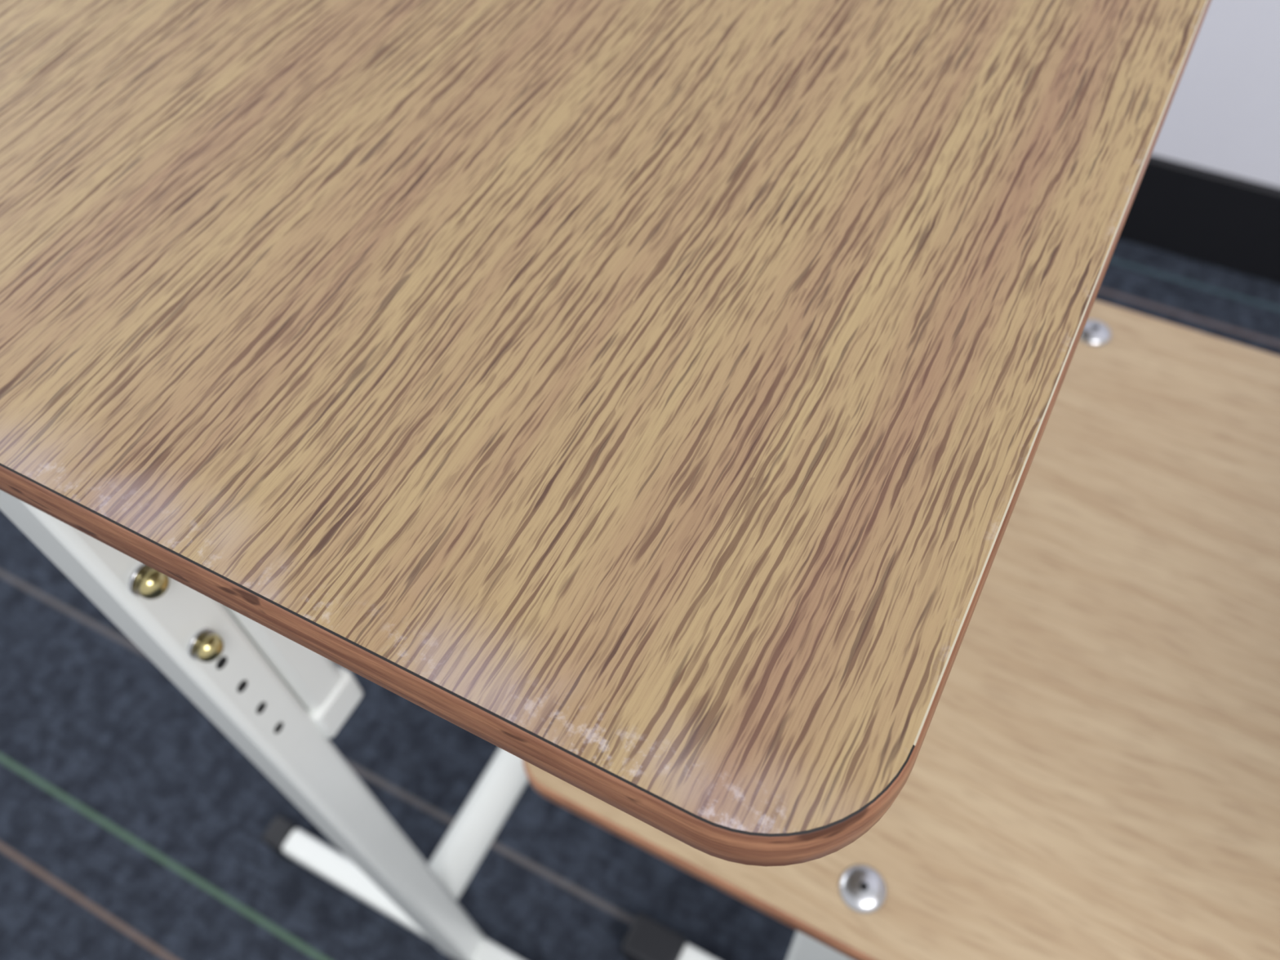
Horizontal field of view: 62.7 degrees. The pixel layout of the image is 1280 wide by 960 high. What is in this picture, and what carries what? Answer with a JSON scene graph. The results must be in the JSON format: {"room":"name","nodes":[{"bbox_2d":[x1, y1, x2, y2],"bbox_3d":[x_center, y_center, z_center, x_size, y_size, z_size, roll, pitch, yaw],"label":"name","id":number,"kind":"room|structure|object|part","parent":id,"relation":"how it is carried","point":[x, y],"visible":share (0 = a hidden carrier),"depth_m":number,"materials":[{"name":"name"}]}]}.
{"room":"classroom","nodes":[
{"label":"classroom","id":0,"kind":"room"},
{"bbox_2d":[0,239,1279,959],"bbox_3d":[-0.139,0.658,0.697,4.600,0.050,2.681,22,59,17],"label":"floor","id":1,"kind":"structure","parent":0,"point":[132,826],"depth_m":0.92,"materials":[{"name":"carpet"}]},
{"bbox_2d":[0,0,1211,959],"bbox_3d":[0.002,-0.031,0.686,0.441,0.740,0.622,22,59,17],"label":"school desk","id":2,"kind":"object","parent":1,"relation":"on","point":[653,402],"visible":1,"depth_m":0.24,"materials":[{"name":"brown wood"}]},
{"bbox_2d":[128,563,152,595],"bbox_3d":[-0.156,0.031,0.330,0.001,0.011,0.011,22,59,17],"label":"washer","id":3,"kind":"object","parent":2,"relation":"in","point":[140,575],"depth_m":0.33,"materials":[{"name":"metal"}]},
{"bbox_2d":[187,628,214,659],"bbox_3d":[-0.153,0.057,0.368,0.001,0.011,0.011,22,59,17],"label":"washer","id":4,"kind":"object","parent":2,"relation":"in","point":[201,642],"depth_m":0.36,"materials":[{"name":"metal"}]},
{"bbox_3d":[-0.156,0.171,0.549,0.031,0.689,0.025,22,59,17],"label":"leg post","id":5,"kind":"part","parent":2,"relation":"part of","materials":[{"name":"white metal"}]},
{"bbox_2d":[522,300,1279,959],"bbox_3d":[0.246,0.091,0.550,0.478,0.801,0.414,22,59,17],"label":"chair","id":6,"kind":"object","parent":1,"relation":"on","point":[1095,775],"visible":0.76,"depth_m":0.49,"materials":[{"name":"laminate"}]},
{"bbox_2d":[1151,0,1279,187],"bbox_3d":[0.444,-1.153,0.246,4.600,2.700,0.099,22,59,17],"label":"wall","id":7,"kind":"structure","parent":0,"point":[1223,116],"depth_m":1.11,"materials":[{"name":"paint"}]},
{"bbox_2d":[1119,155,1279,284],"bbox_3d":[0.479,-0.376,1.278,4.600,0.118,0.012,22,59,17],"label":"baseboard","id":8,"kind":"structure","parent":7,"relation":"attached to","point":[1214,218],"depth_m":1.21,"materials":[{"name":"black plastic"}]}
]}

